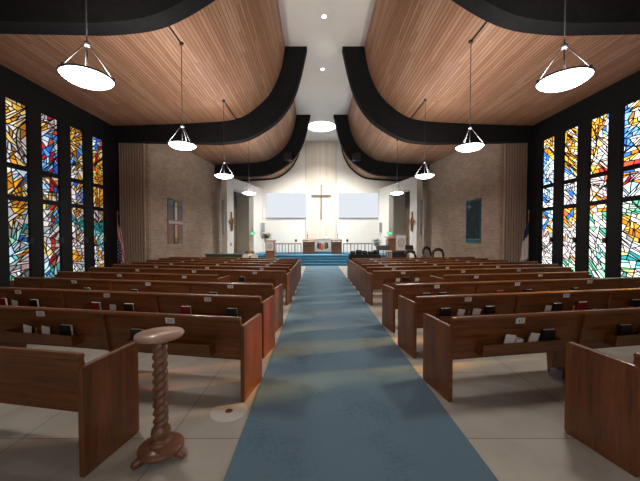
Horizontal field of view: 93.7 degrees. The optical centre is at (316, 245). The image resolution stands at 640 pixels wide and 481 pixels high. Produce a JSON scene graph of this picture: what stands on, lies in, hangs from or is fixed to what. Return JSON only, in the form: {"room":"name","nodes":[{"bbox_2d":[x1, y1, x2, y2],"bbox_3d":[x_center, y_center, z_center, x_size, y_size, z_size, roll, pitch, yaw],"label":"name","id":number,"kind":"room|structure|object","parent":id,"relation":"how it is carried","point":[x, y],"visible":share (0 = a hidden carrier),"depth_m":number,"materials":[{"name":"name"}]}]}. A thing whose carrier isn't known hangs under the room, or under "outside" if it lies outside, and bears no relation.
{"room":"church","nodes":[
{"label":"church","id":0,"kind":"room"},
{"bbox_2d":[0,64,120,286],"bbox_3d":[-8.260,-1.532,4.843,0.340,6.220,14.960,0,1,0],"label":"window frame","id":1,"kind":"structure","parent":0,"point":[38,99],"depth_m":9.48,"materials":[{"name":"black paint"}]},
{"bbox_2d":[5,95,33,280],"bbox_3d":[-8.105,-1.429,8.158,0.140,4.962,0.654,0,1,0],"label":"window","id":2,"kind":"structure","parent":1,"relation":"in","point":[17,203],"depth_m":8.18,"materials":[{"name":"multicoloured glass"}]},
{"bbox_2d":[41,112,63,277],"bbox_3d":[-8.105,-1.455,9.168,0.140,4.962,0.654,0,1,0],"label":"window","id":3,"kind":"structure","parent":1,"relation":"in","point":[53,135],"depth_m":9.19,"materials":[{"name":"multicoloured glass"}]},
{"bbox_2d":[70,125,87,271],"bbox_3d":[-8.105,-1.480,10.187,0.140,4.962,0.614,0,1,0],"label":"window","id":4,"kind":"structure","parent":1,"relation":"in","point":[78,139],"depth_m":10.22,"materials":[{"name":"multicoloured glass"}]},
{"bbox_2d":[92,135,106,266],"bbox_3d":[-8.105,-1.504,11.162,0.140,4.962,0.604,0,1,0],"label":"window","id":5,"kind":"structure","parent":1,"relation":"in","point":[99,226],"depth_m":11.21,"materials":[{"name":"multicoloured glass"}]},
{"bbox_2d":[0,0,214,35],"bbox_3d":[-4.345,-5.788,5.397,7.900,3.754,0.340,0,1,0],"label":"ceiling beam","id":6,"kind":"structure","parent":1,"relation":"attached to","point":[30,17],"depth_m":5.27,"materials":[{"name":"grey paint"}]},
{"bbox_2d":[113,46,306,144],"bbox_3d":[-4.345,-5.954,12.025,7.900,3.754,0.340,0,1,0],"label":"trim","id":7,"kind":"structure","parent":1,"relation":"attached to","point":[271,111],"depth_m":11.88,"materials":[{"name":"grey paint"}]},
{"bbox_2d":[0,0,296,179],"bbox_3d":[-4.776,-6.245,10.347,7.041,3.109,26.200,0,1,0],"label":"boards","id":8,"kind":"object","parent":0,"point":[233,50],"visible":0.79,"depth_m":8.75,"materials":[{"name":"brown wood"}]},
{"bbox_2d":[56,0,115,89],"bbox_3d":[-3.201,-3.523,4.150,0.658,2.572,0.665,0,1,17],"label":"pendant lamp","id":9,"kind":"object","parent":8,"relation":"hanging from","point":[84,76],"visible":1,"depth_m":4.08,"materials":[{"name":"white glass"}]},
{"bbox_2d":[168,26,183,90],"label":"pendant lamp","id":10,"kind":"object","parent":8,"relation":"hanging from","point":[181,43],"depth_m":7.23,"materials":[{"name":"grey metal"}]},
{"bbox_2d":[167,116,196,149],"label":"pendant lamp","id":11,"kind":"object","parent":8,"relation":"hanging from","point":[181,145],"depth_m":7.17,"materials":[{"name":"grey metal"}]},
{"bbox_2d":[214,161,233,178],"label":"pendant lamp","id":12,"kind":"object","parent":8,"relation":"hanging from","point":[223,175],"depth_m":10.18,"materials":[{"name":"white glass"}]},
{"bbox_2d":[121,143,236,263],"bbox_3d":[-7.145,-1.829,17.918,1.566,6.160,11.396,0,1,6],"label":"brick wall","id":13,"kind":"structure","parent":0,"point":[184,176],"depth_m":14.93,"materials":[{"name":"brown brick"}]},
{"bbox_2d":[119,143,146,263],"bbox_3d":[-7.708,-1.558,12.287,1.346,5.900,0.075,0,1,0],"label":"trim","id":14,"kind":"structure","parent":13,"relation":"attached to","point":[124,172],"depth_m":12.26,"materials":[{"name":"wood"}]},
{"bbox_2d":[167,198,182,243],"bbox_3d":[-6.690,-1.108,14.210,0.042,2.064,1.310,0,1,6],"label":"banner","id":15,"kind":"object","parent":13,"relation":"attached to","point":[175,207],"visible":1,"depth_m":14.16,"materials":[{"name":"multicoloured fabric"}]},
{"bbox_2d":[214,115,310,176],"bbox_3d":[-4.345,-6.117,18.553,7.900,3.754,0.300,0,1,0],"label":"trim","id":16,"kind":"structure","parent":13,"relation":"attached to","point":[277,163],"depth_m":18.43,"materials":[{"name":"grey paint"}]},
{"bbox_2d":[283,152,291,160],"bbox_3d":[-1.775,-5.423,18.193,0.576,0.613,0.355,0,1,0],"label":"stage light","id":17,"kind":"object","parent":16,"relation":"attached to","point":[287,156],"visible":1,"depth_m":18.03,"materials":[{"name":"black metal"}]},
{"bbox_2d":[221,178,262,252],"bbox_3d":[-5.091,-1.588,21.106,0.380,5.520,5.151,0,1,15],"label":"wall","id":18,"kind":"structure","parent":0,"point":[228,186],"depth_m":20.67,"materials":[{"name":"white paint"}]},
{"bbox_2d":[222,200,224,233],"bbox_3d":[-5.769,-1.713,18.495,0.150,2.100,0.256,0,1,0],"label":"speaker","id":19,"kind":"object","parent":18,"relation":"attached to","point":[223,203],"visible":1,"depth_m":18.38},
{"bbox_2d":[222,201,223,233],"bbox_3d":[-5.769,-1.710,18.370,0.120,2.000,0.006,0,1,0],"label":"grille","id":20,"kind":"object","parent":19,"relation":"attached to","point":[222,201],"depth_m":18.37,"materials":[{"name":"grey metal"}]},
{"bbox_2d":[0,266,639,480],"bbox_3d":[0.250,1.492,10.741,17.700,0.120,26.600,0,1,0],"label":"floor","id":21,"kind":"structure","parent":0,"point":[510,409],"depth_m":2.72,"materials":[{"name":"tile"}]},
{"bbox_2d":[0,342,138,477],"bbox_3d":[-4.022,1.195,2.792,4.920,0.872,0.520,0,1,10],"label":"pew","id":22,"kind":"object","parent":21,"relation":"on","point":[103,390],"visible":0.98,"depth_m":2.26,"materials":[{"name":"brown wood"}]},
{"bbox_2d":[117,211,125,263],"bbox_3d":[-7.715,0.026,11.754,0.510,2.760,0.340,0,1,0],"label":"striped flag","id":23,"kind":"object","parent":21,"relation":"on","point":[121,253],"visible":0.93,"depth_m":11.71,"materials":[{"name":"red fabric"}]},
{"bbox_2d":[0,305,261,401],"bbox_3d":[-3.581,1.169,3.822,5.840,0.872,0.564,0,1,10],"label":"pew","id":24,"kind":"object","parent":21,"relation":"on","point":[223,337],"visible":0.8,"depth_m":3.38,"materials":[{"name":"brown wood"}]},
{"bbox_2d":[23,324,31,332],"bbox_3d":[-3.413,1.030,3.541,0.136,0.198,0.033,0,1,9],"label":"card","id":25,"kind":"object","parent":24,"relation":"in","point":[27,329],"visible":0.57,"depth_m":3.53,"materials":[{"name":"white paper"}]},
{"bbox_2d":[41,326,49,333],"bbox_3d":[-3.157,1.031,3.495,0.136,0.198,0.033,0,1,9],"label":"card","id":26,"kind":"object","parent":24,"relation":"in","point":[45,330],"visible":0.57,"depth_m":3.48,"materials":[{"name":"white paper"}]},
{"bbox_2d":[59,324,73,335],"bbox_3d":[-2.909,1.029,3.489,0.158,0.218,0.059,0,1,10],"label":"hymnal","id":27,"kind":"object","parent":24,"relation":"in","point":[65,329],"visible":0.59,"depth_m":3.47,"materials":[{"name":"black paper"}]},
{"bbox_2d":[130,328,144,339],"bbox_3d":[-1.983,1.033,3.326,0.158,0.218,0.059,0,1,10],"label":"hymnal","id":28,"kind":"object","parent":24,"relation":"in","point":[133,331],"visible":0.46,"depth_m":3.31,"materials":[{"name":"black paper"}]},
{"bbox_2d":[0,287,274,358],"bbox_3d":[-3.581,1.141,4.942,5.840,0.872,0.564,0,1,10],"label":"pew","id":29,"kind":"object","parent":21,"relation":"on","point":[248,307],"visible":0.44,"depth_m":4.56,"materials":[{"name":"brown wood"}]},
{"bbox_2d":[0,298,7,304],"bbox_3d":[-5.253,0.991,5.022,0.158,0.218,0.059,0,1,10],"label":"hymnal","id":30,"kind":"object","parent":29,"relation":"in","point":[3,301],"visible":0.41,"depth_m":5.00,"materials":[{"name":"red paper"}]},
{"bbox_2d":[29,299,39,306],"bbox_3d":[-4.623,0.993,4.911,0.158,0.218,0.059,0,1,10],"label":"hymnal","id":31,"kind":"object","parent":29,"relation":"in","point":[32,302],"visible":0.55,"depth_m":4.89,"materials":[{"name":"black paper"}]},
{"bbox_2d":[90,302,101,309],"bbox_3d":[-3.461,0.999,4.706,0.158,0.218,0.059,0,1,10],"label":"hymnal","id":32,"kind":"object","parent":29,"relation":"in","point":[94,305],"visible":0.57,"depth_m":4.68,"materials":[{"name":"red paper"}]},
{"bbox_2d":[123,303,134,310],"bbox_3d":[-2.879,1.001,4.604,0.158,0.218,0.059,0,1,10],"label":"hymnal","id":33,"kind":"object","parent":29,"relation":"in","point":[127,306],"visible":0.53,"depth_m":4.58,"materials":[{"name":"black paper"}]},
{"bbox_2d":[180,306,191,313],"bbox_3d":[-1.934,1.005,4.437,0.158,0.218,0.059,0,1,10],"label":"hymnal","id":34,"kind":"object","parent":29,"relation":"in","point":[184,309],"visible":0.5,"depth_m":4.41,"materials":[{"name":"red paper"}]},
{"bbox_2d":[226,308,237,316],"bbox_3d":[-1.215,1.008,4.310,0.158,0.218,0.059,0,1,10],"label":"hymnal","id":35,"kind":"object","parent":29,"relation":"in","point":[230,311],"visible":0.57,"depth_m":4.29,"materials":[{"name":"black paper"}]},
{"bbox_2d":[54,271,229,282],"bbox_3d":[-4.295,1.082,7.277,4.390,0.872,0.564,0,1,10],"label":"pew","id":36,"kind":"object","parent":21,"relation":"on","point":[61,274],"visible":0.31,"depth_m":7.04,"materials":[{"name":"brown wood"}]},
{"bbox_2d":[10,277,282,331],"bbox_3d":[-3.581,1.112,6.081,5.840,0.872,0.564,0,1,10],"label":"pew","id":37,"kind":"object","parent":21,"relation":"on","point":[265,291],"visible":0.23,"depth_m":5.77,"materials":[{"name":"brown wood"}]},
{"bbox_2d":[130,326,186,469],"bbox_3d":[-1.238,1.156,2.327,0.390,0.963,0.378,-1,2,-41],"label":"pedestal stand","id":38,"kind":"object","parent":21,"relation":"on","point":[163,444],"visible":1,"depth_m":2.28,"materials":[{"name":"brown wood"}]},
{"bbox_2d":[88,267,291,305],"bbox_3d":[-3.581,1.059,8.231,5.840,0.872,0.564,0,1,10],"label":"pew","id":39,"kind":"object","parent":21,"relation":"on","point":[275,277],"visible":0.36,"depth_m":7.79,"materials":[{"name":"brown wood"}]},
{"bbox_2d":[112,264,294,295],"bbox_3d":[-3.581,1.035,9.190,5.840,0.872,0.564,0,1,10],"label":"pew","id":40,"kind":"object","parent":21,"relation":"on","point":[286,269],"visible":0.26,"depth_m":8.90,"materials":[{"name":"brown wood"}]},
{"bbox_2d":[131,262,296,289],"bbox_3d":[-3.581,1.011,10.130,5.840,0.872,0.564,0,1,10],"label":"pew","id":41,"kind":"object","parent":21,"relation":"on","point":[290,266],"visible":0.29,"depth_m":9.82,"materials":[{"name":"brown wood"}]},
{"bbox_2d":[146,260,298,285],"bbox_3d":[-3.581,0.989,11.020,5.840,0.872,0.564,0,1,10],"label":"pew","id":42,"kind":"object","parent":21,"relation":"on","point":[195,261],"visible":0.27,"depth_m":10.74,"materials":[{"name":"brown wood"}]},
{"bbox_2d":[204,253,246,257],"bbox_3d":[-4.914,0.875,16.227,2.160,0.840,0.600,0,1,0],"label":"countertop","id":43,"kind":"structure","parent":21,"relation":"on","point":[233,255],"depth_m":15.97,"materials":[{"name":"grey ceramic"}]},
{"bbox_2d":[210,401,246,421],"bbox_3d":[-0.858,1.623,2.931,0.343,0.008,0.337,0,1,0],"label":"floor outlet","id":44,"kind":"object","parent":21,"relation":"on","point":[233,410],"visible":1,"depth_m":2.92,"materials":[{"name":"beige metal"}]},
{"bbox_2d":[158,258,299,281],"bbox_3d":[-3.581,0.967,11.889,5.840,0.872,0.564,0,1,10],"label":"pew","id":45,"kind":"object","parent":21,"relation":"on","point":[294,261],"visible":0.2,"depth_m":11.59,"materials":[{"name":"brown wood"}]},
{"bbox_2d":[169,257,300,278],"bbox_3d":[-3.581,0.946,12.749,5.840,0.872,0.564,0,1,10],"label":"pew","id":46,"kind":"object","parent":21,"relation":"on","point":[169,257],"visible":0.27,"depth_m":12.45,"materials":[{"name":"brown wood"}]},
{"bbox_2d":[265,240,275,257],"bbox_3d":[-2.722,0.476,17.593,0.600,1.568,0.568,0,1,0],"label":"lectern","id":47,"kind":"object","parent":21,"relation":"on","point":[270,244],"visible":0.77,"depth_m":17.39,"materials":[{"name":"brown wood"}]},
{"bbox_2d":[223,266,497,480],"bbox_3d":[0.305,1.488,8.230,1.914,0.014,19.580,0,1,0],"label":"carpet runner","id":48,"kind":"object","parent":21,"relation":"on","point":[337,398],"visible":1,"depth_m":2.93,"materials":[{"name":"blue carpet"}]},
{"bbox_2d":[348,254,380,259],"bbox_3d":[2.360,0.877,14.926,1.577,0.860,0.771,0,1,0],"label":"draped table","id":49,"kind":"object","parent":21,"relation":"on","point":[351,256],"visible":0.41,"depth_m":14.57,"materials":[{"name":"black fabric"}]},
{"bbox_2d":[376,245,389,249],"bbox_3d":[3.591,0.651,16.221,0.720,1.281,0.409,0,1,0],"label":"music stand","id":50,"kind":"object","parent":21,"relation":"on","point":[379,247],"visible":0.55,"depth_m":16.25,"materials":[{"name":"black"}]},
{"bbox_2d":[385,235,407,257],"bbox_3d":[4.582,0.345,17.390,1.160,1.840,0.848,0,1,0],"label":"pulpit","id":51,"kind":"object","parent":21,"relation":"on","point":[397,244],"visible":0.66,"depth_m":17.06,"materials":[{"name":"brown wood"}]},
{"bbox_2d":[391,252,403,257],"bbox_3d":[4.121,0.827,15.322,0.580,0.980,0.308,0,1,0],"label":"amplifier","id":52,"kind":"object","parent":21,"relation":"on","point":[393,254],"visible":0.4,"depth_m":15.16,"materials":[{"name":"black"}]},
{"bbox_2d":[347,257,474,278],"bbox_3d":[4.088,0.946,12.731,5.630,0.872,0.564,0,1,-10],"label":"pew","id":53,"kind":"object","parent":21,"relation":"on","point":[353,259],"visible":0.21,"depth_m":12.42,"materials":[{"name":"brown wood"}]},
{"bbox_2d":[350,258,488,281],"bbox_3d":[4.142,0.967,11.881,5.740,0.872,0.564,0,1,-10],"label":"pew","id":54,"kind":"object","parent":21,"relation":"on","point":[355,261],"visible":0.22,"depth_m":11.54,"materials":[{"name":"brown wood"}]},
{"bbox_2d":[352,260,508,285],"bbox_3d":[4.290,0.988,11.037,6.040,0.872,0.564,0,1,-10],"label":"pew","id":55,"kind":"object","parent":21,"relation":"on","point":[444,261],"visible":0.27,"depth_m":10.72,"materials":[{"name":"brown wood"}]},
{"bbox_2d":[355,261,538,290],"bbox_3d":[4.541,1.010,10.192,6.550,0.872,0.564,0,1,-10],"label":"pew","id":56,"kind":"object","parent":21,"relation":"on","point":[357,268],"visible":0.27,"depth_m":9.84,"materials":[{"name":"brown wood"}]},
{"bbox_2d":[359,264,559,296],"bbox_3d":[4.516,1.033,9.248,6.500,0.872,0.564,0,1,-10],"label":"pew","id":57,"kind":"object","parent":21,"relation":"on","point":[368,269],"visible":0.27,"depth_m":8.88,"materials":[{"name":"brown wood"}]},
{"bbox_2d":[365,267,573,305],"bbox_3d":[4.290,1.058,8.248,6.040,0.872,0.564,0,1,-10],"label":"pew","id":58,"kind":"object","parent":21,"relation":"on","point":[375,280],"visible":0.35,"depth_m":7.79,"materials":[{"name":"brown wood"}]},
{"bbox_2d":[382,277,639,332],"bbox_3d":[4.191,1.112,6.081,5.840,0.872,0.564,0,1,-10],"label":"pew","id":59,"kind":"object","parent":21,"relation":"on","point":[390,295],"visible":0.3,"depth_m":5.73,"materials":[{"name":"brown wood"}]},
{"bbox_2d":[430,271,591,282],"bbox_3d":[4.728,1.083,7.246,4.030,0.872,0.564,0,1,-10],"label":"pew","id":60,"kind":"object","parent":21,"relation":"on","point":[582,274],"visible":0.17,"depth_m":7.01,"materials":[{"name":"brown wood"}]},
{"bbox_2d":[398,288,639,358],"bbox_3d":[4.191,1.141,4.942,5.840,0.872,0.564,0,1,-10],"label":"pew","id":61,"kind":"object","parent":21,"relation":"on","point":[410,313],"visible":0.5,"depth_m":4.52,"materials":[{"name":"brown wood"}]},
{"bbox_2d":[440,308,450,316],"bbox_3d":[1.843,1.008,4.313,0.158,0.218,0.059,0,1,-10],"label":"hymnal","id":62,"kind":"object","parent":61,"relation":"in","point":[443,311],"visible":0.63,"depth_m":4.29,"materials":[{"name":"black paper"}]},
{"bbox_2d":[484,306,495,313],"bbox_3d":[2.552,1.005,4.438,0.158,0.218,0.059,0,1,-10],"label":"hymnal","id":63,"kind":"object","parent":61,"relation":"in","point":[488,309],"visible":0.5,"depth_m":4.41,"materials":[{"name":"black paper"}]},
{"bbox_2d":[552,303,562,310],"bbox_3d":[3.715,1.000,4.643,0.158,0.218,0.059,0,1,-10],"label":"hymnal","id":64,"kind":"object","parent":61,"relation":"in","point":[555,306],"visible":0.56,"depth_m":4.62,"materials":[{"name":"black paper"}]},
{"bbox_2d":[576,302,587,309],"bbox_3d":[4.168,0.998,4.723,0.158,0.218,0.059,0,1,-10],"label":"hymnal","id":65,"kind":"object","parent":61,"relation":"in","point":[580,305],"visible":0.54,"depth_m":4.70,"materials":[{"name":"red paper"}]},
{"bbox_2d":[630,299,639,306],"bbox_3d":[5.192,0.994,4.904,0.158,0.218,0.059,0,1,-10],"label":"hymnal","id":66,"kind":"object","parent":61,"relation":"in","point":[633,302],"visible":0.52,"depth_m":4.88,"materials":[{"name":"black paper"}]},
{"bbox_2d":[520,210,528,260],"bbox_3d":[8.183,0.006,11.754,0.514,2.800,0.340,0,1,0],"label":"flag","id":67,"kind":"object","parent":21,"relation":"on","point":[525,243],"visible":0.93,"depth_m":11.71,"materials":[{"name":"white fabric"}]},
{"bbox_2d":[423,307,639,401],"bbox_3d":[4.191,1.169,3.822,5.840,0.872,0.564,0,1,-10],"label":"pew","id":68,"kind":"object","parent":21,"relation":"on","point":[465,337],"visible":0.86,"depth_m":3.30,"materials":[{"name":"brown wood"}]},
{"bbox_2d":[503,334,515,343],"bbox_3d":[2.041,1.039,3.191,0.150,0.200,0.033,0,1,-11],"label":"card","id":69,"kind":"object","parent":68,"relation":"in","point":[509,338],"visible":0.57,"depth_m":3.18,"materials":[{"name":"white paper"}]},
{"bbox_2d":[529,333,539,341],"bbox_3d":[2.337,1.038,3.243,0.136,0.198,0.033,0,1,-11],"label":"card","id":70,"kind":"object","parent":68,"relation":"in","point":[534,336],"visible":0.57,"depth_m":3.23,"materials":[{"name":"white paper"}]},
{"bbox_2d":[540,328,555,340],"bbox_3d":[2.552,1.033,3.319,0.158,0.218,0.059,0,1,-10],"label":"hymnal","id":71,"kind":"object","parent":68,"relation":"in","point":[546,334],"visible":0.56,"depth_m":3.30,"materials":[{"name":"black paper"}]},
{"bbox_2d":[617,324,632,335],"bbox_3d":[3.586,1.029,3.501,0.158,0.218,0.059,0,1,-10],"label":"hymnal","id":72,"kind":"object","parent":68,"relation":"in","point":[623,329],"visible":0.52,"depth_m":3.48,"materials":[{"name":"black paper"}]},
{"bbox_2d":[550,367,561,378],"bbox_3d":[2.920,1.559,3.658,0.100,0.100,0.085,0,1,-10],"label":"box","id":73,"kind":"object","parent":21,"relation":"on","point":[556,373],"visible":1,"depth_m":3.62,"materials":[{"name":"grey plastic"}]},
{"bbox_2d":[564,342,639,477],"bbox_3d":[4.633,1.195,2.792,4.920,0.872,0.520,0,1,-10],"label":"pew","id":74,"kind":"object","parent":21,"relation":"on","point":[602,390],"visible":1,"depth_m":2.31,"materials":[{"name":"brown wood"}]},
{"bbox_2d":[254,252,385,265],"bbox_3d":[0.305,0.840,20.802,10.400,0.680,5.550,0,1,0],"label":"steps","id":75,"kind":"structure","parent":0,"point":[319,258],"depth_m":18.98,"materials":[{"name":"carpet"}]},
{"bbox_2d":[261,232,271,254],"bbox_3d":[-3.390,-0.114,19.903,0.923,1.473,0.947,-1,2,-38],"label":"flower arrangement","id":76,"kind":"object","parent":75,"relation":"on","point":[264,236],"visible":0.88,"depth_m":19.78,"materials":[{"name":"green plant"}]},
{"bbox_2d":[275,243,301,253],"bbox_3d":[-1.919,0.235,20.212,1.751,0.759,0.140,0,1,0],"label":"rail","id":77,"kind":"object","parent":75,"relation":"on","point":[275,243],"visible":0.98,"depth_m":20.19,"materials":[{"name":"brown wood"}]},
{"bbox_2d":[302,239,314,253],"bbox_3d":[-0.563,0.095,20.534,0.868,1.024,0.550,0,1,0],"label":"desk","id":78,"kind":"object","parent":75,"relation":"on","point":[308,247],"visible":0.85,"depth_m":20.36,"materials":[{"name":"brown wood"}]},
{"bbox_2d":[331,239,341,253],"bbox_3d":[1.323,0.095,20.534,0.759,1.024,0.550,0,1,0],"label":"desk","id":79,"kind":"object","parent":75,"relation":"on","point":[336,247],"visible":0.9,"depth_m":20.36,"materials":[{"name":"brown wood"}]},
{"bbox_2d":[343,243,372,253],"bbox_3d":[2.751,0.235,20.212,1.973,0.759,0.140,0,1,0],"label":"rail","id":80,"kind":"object","parent":75,"relation":"on","point":[343,243],"visible":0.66,"depth_m":20.18,"materials":[{"name":"brown wood"}]},
{"bbox_2d":[237,141,404,252],"bbox_3d":[0.305,-3.506,23.620,13.400,9.230,0.200,0,1,0],"label":"wall","id":81,"kind":"structure","parent":0,"point":[282,230],"depth_m":23.55,"materials":[{"name":"white paint"}]},
{"bbox_2d":[261,222,265,232],"bbox_3d":[-4.140,-1.358,23.298,0.320,0.850,0.510,0,1,0],"label":"wall speaker","id":82,"kind":"object","parent":81,"relation":"attached to","point":[263,224],"visible":1,"depth_m":23.05,"materials":[{"name":"white paint"}]},
{"bbox_2d":[240,154,298,180],"bbox_3d":[-3.730,-6.522,23.384,5.070,3.106,0.120,0,1,0],"label":"trim","id":83,"kind":"structure","parent":81,"relation":"attached to","point":[298,154],"depth_m":23.37,"materials":[{"name":"grey paint"}]},
{"bbox_2d":[266,192,306,217],"bbox_3d":[-2.398,-3.138,23.479,3.161,2.060,0.100,0,1,0],"label":"projection screen","id":84,"kind":"object","parent":81,"relation":"attached to","point":[279,204],"visible":1,"depth_m":23.46,"materials":[{"name":"white fabric"}]},
{"bbox_2d":[306,141,335,241],"bbox_3d":[0.305,-3.788,23.488,2.340,8.640,0.050,0,1,0],"label":"wall panel","id":85,"kind":"object","parent":81,"relation":"attached to","point":[320,155],"visible":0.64,"depth_m":23.45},
{"bbox_2d":[311,184,330,219],"bbox_3d":[0.325,-3.366,23.393,1.520,2.720,0.090,0,1,0],"label":"wall cross","id":86,"kind":"object","parent":85,"relation":"attached to","point":[321,195],"visible":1,"depth_m":23.33,"materials":[{"name":"brown wood"}]},
{"bbox_2d":[338,192,377,217],"bbox_3d":[3.217,-3.138,23.479,3.161,2.060,0.100,0,1,0],"label":"projection screen","id":87,"kind":"object","parent":81,"relation":"attached to","point":[350,204],"visible":1,"depth_m":23.46,"materials":[{"name":"white fabric"}]},
{"bbox_2d":[341,147,402,180],"bbox_3d":[4.340,-6.522,23.384,5.070,3.106,0.120,0,1,0],"label":"trim","id":88,"kind":"structure","parent":81,"relation":"attached to","point":[341,147],"depth_m":23.37,"materials":[{"name":"grey paint"}]},
{"bbox_2d":[315,238,330,251],"bbox_3d":[0.405,0.005,21.307,1.120,0.965,0.680,0,1,0],"label":"altar cloth","id":89,"kind":"object","parent":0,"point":[321,244],"visible":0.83,"depth_m":20.99,"materials":[{"name":"white fabric"}]},
{"bbox_2d":[277,0,375,140],"bbox_3d":[0.305,-7.840,10.307,3.240,0.100,26.200,0,1,0],"label":"ceiling","id":90,"kind":"structure","parent":0,"point":[321,95],"depth_m":11.58,"materials":[{"name":"paint"}]},
{"bbox_2d":[308,120,335,131],"bbox_3d":[0.305,-8.025,20.306,2.120,0.030,2.120,0,1,0],"label":"ceiling light","id":91,"kind":"object","parent":90,"relation":"attached to","point":[320,125],"visible":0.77,"depth_m":20.29,"materials":[{"name":"white paint"}]},
{"bbox_2d":[379,177,422,257],"bbox_3d":[5.701,-1.588,21.106,0.380,5.520,5.151,0,1,-15],"label":"wall","id":92,"kind":"structure","parent":0,"point":[414,185],"depth_m":19.91,"materials":[{"name":"white paint"}]},
{"bbox_2d":[409,212,414,230],"bbox_3d":[5.972,-1.495,18.980,0.163,1.240,0.666,0,1,-15],"label":"wooden crucifix","id":93,"kind":"object","parent":92,"relation":"attached to","point":[412,221],"visible":1,"depth_m":18.94,"materials":[{"name":"brown wood"}]},
{"bbox_2d":[419,200,421,233],"bbox_3d":[6.379,-1.713,18.495,0.150,2.100,0.256,0,1,0],"label":"speaker","id":94,"kind":"object","parent":92,"relation":"attached to","point":[420,201],"visible":1,"depth_m":18.38},
{"bbox_2d":[420,201,421,233],"bbox_3d":[6.379,-1.710,18.370,0.120,2.000,0.006,0,1,0],"label":"grille","id":95,"kind":"object","parent":94,"relation":"attached to","point":[420,201],"depth_m":18.37,"materials":[{"name":"grey metal"}]},
{"bbox_2d":[405,143,524,261],"bbox_3d":[7.680,-1.829,17.918,1.417,6.160,11.382,0,1,-6],"label":"brick wall","id":96,"kind":"structure","parent":0,"point":[460,177],"depth_m":14.89,"materials":[{"name":"brown brick"}]},
{"bbox_2d":[333,115,428,176],"bbox_3d":[4.955,-6.117,18.553,7.900,3.754,0.300,0,1,0],"label":"trim","id":97,"kind":"structure","parent":96,"relation":"attached to","point":[374,167],"depth_m":18.43,"materials":[{"name":"grey paint"}]},
{"bbox_2d":[352,152,360,160],"bbox_3d":[2.385,-5.423,18.193,0.576,0.613,0.355,0,1,0],"label":"stage light","id":98,"kind":"object","parent":97,"relation":"attached to","point":[356,156],"visible":1,"depth_m":18.03,"materials":[{"name":"black metal"}]},
{"bbox_2d":[465,198,480,242],"bbox_3d":[7.317,-1.119,14.075,0.034,2.034,1.180,0,1,-6],"label":"banner","id":99,"kind":"object","parent":96,"relation":"attached to","point":[473,207],"visible":1,"depth_m":14.04,"materials":[{"name":"teal fabric"}]},
{"bbox_2d":[502,143,526,261],"bbox_3d":[8.210,-1.558,12.287,1.130,5.900,0.075,0,1,0],"label":"trim","id":100,"kind":"structure","parent":96,"relation":"attached to","point":[520,152],"depth_m":12.26,"materials":[{"name":"wood"}]},
{"bbox_2d":[343,0,639,179],"bbox_3d":[5.386,-6.245,10.347,7.041,3.109,26.200,0,1,0],"label":"boards","id":101,"kind":"object","parent":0,"point":[416,51],"visible":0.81,"depth_m":8.84,"materials":[{"name":"brown wood"}]},
{"bbox_2d":[410,99,434,178],"bbox_3d":[3.594,-3.662,10.918,0.672,2.691,1.907,0,1,-11],"label":"pendant lamp","id":102,"kind":"object","parent":101,"relation":"hanging from","point":[424,175],"visible":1,"depth_m":10.25,"materials":[{"name":"grey metal"}]},
{"bbox_2d":[455,126,484,151],"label":"pendant lamp","id":103,"kind":"object","parent":101,"relation":"hanging from","point":[469,147],"depth_m":7.17,"materials":[{"name":"white glass"}]},
{"bbox_2d":[469,21,486,106],"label":"rod","id":104,"kind":"object","parent":101,"relation":"hanging from","point":[471,41],"depth_m":7.24,"materials":[{"name":"grey metal"}]},
{"bbox_2d":[535,0,595,92],"bbox_3d":[3.441,-3.582,4.148,0.658,2.751,0.665,0,1,-17],"label":"pendant lamp","id":105,"kind":"object","parent":101,"relation":"hanging from","point":[564,79],"visible":1,"depth_m":4.09,"materials":[{"name":"grey metal"}]},
{"bbox_2d":[525,70,639,277],"bbox_3d":[8.720,-1.532,4.843,0.340,6.220,14.960,0,1,0],"label":"window frame","id":106,"kind":"structure","parent":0,"point":[611,99],"depth_m":9.62,"materials":[{"name":"black paint"}]},
{"bbox_2d":[342,46,532,144],"bbox_3d":[4.955,-5.954,12.025,7.900,3.754,0.340,0,1,0],"label":"ceiling beam","id":107,"kind":"structure","parent":106,"relation":"attached to","point":[376,110],"depth_m":11.88,"materials":[{"name":"grey paint"}]},
{"bbox_2d":[452,0,639,35],"bbox_3d":[4.955,-5.788,5.397,7.900,3.754,0.340,0,1,0],"label":"ceiling beam","id":108,"kind":"structure","parent":106,"relation":"attached to","point":[541,17],"depth_m":5.27,"materials":[{"name":"grey paint"}]},
{"bbox_2d":[540,135,553,263],"bbox_3d":[8.565,-1.504,11.140,0.140,4.962,0.604,0,1,0],"label":"window","id":109,"kind":"structure","parent":106,"relation":"in","point":[547,151],"depth_m":11.22,"materials":[{"name":"multicoloured glass"}]},
{"bbox_2d":[561,125,577,271],"bbox_3d":[8.565,-1.480,10.165,0.140,4.962,0.614,0,1,0],"label":"window","id":110,"kind":"structure","parent":106,"relation":"in","point":[568,218],"depth_m":10.20,"materials":[{"name":"multicoloured glass"}]},
{"bbox_2d":[587,112,608,277],"bbox_3d":[8.565,-1.454,9.146,0.140,4.962,0.654,0,1,0],"label":"window","id":111,"kind":"structure","parent":106,"relation":"in","point":[598,170],"depth_m":9.18,"materials":[{"name":"multicoloured glass"}]},
{"bbox_2d":[618,98,639,276],"bbox_3d":[8.565,-1.429,8.136,0.140,4.962,0.654,0,1,0],"label":"window","id":112,"kind":"structure","parent":106,"relation":"in","point":[627,167],"depth_m":8.24,"materials":[{"name":"multicoloured glass"}]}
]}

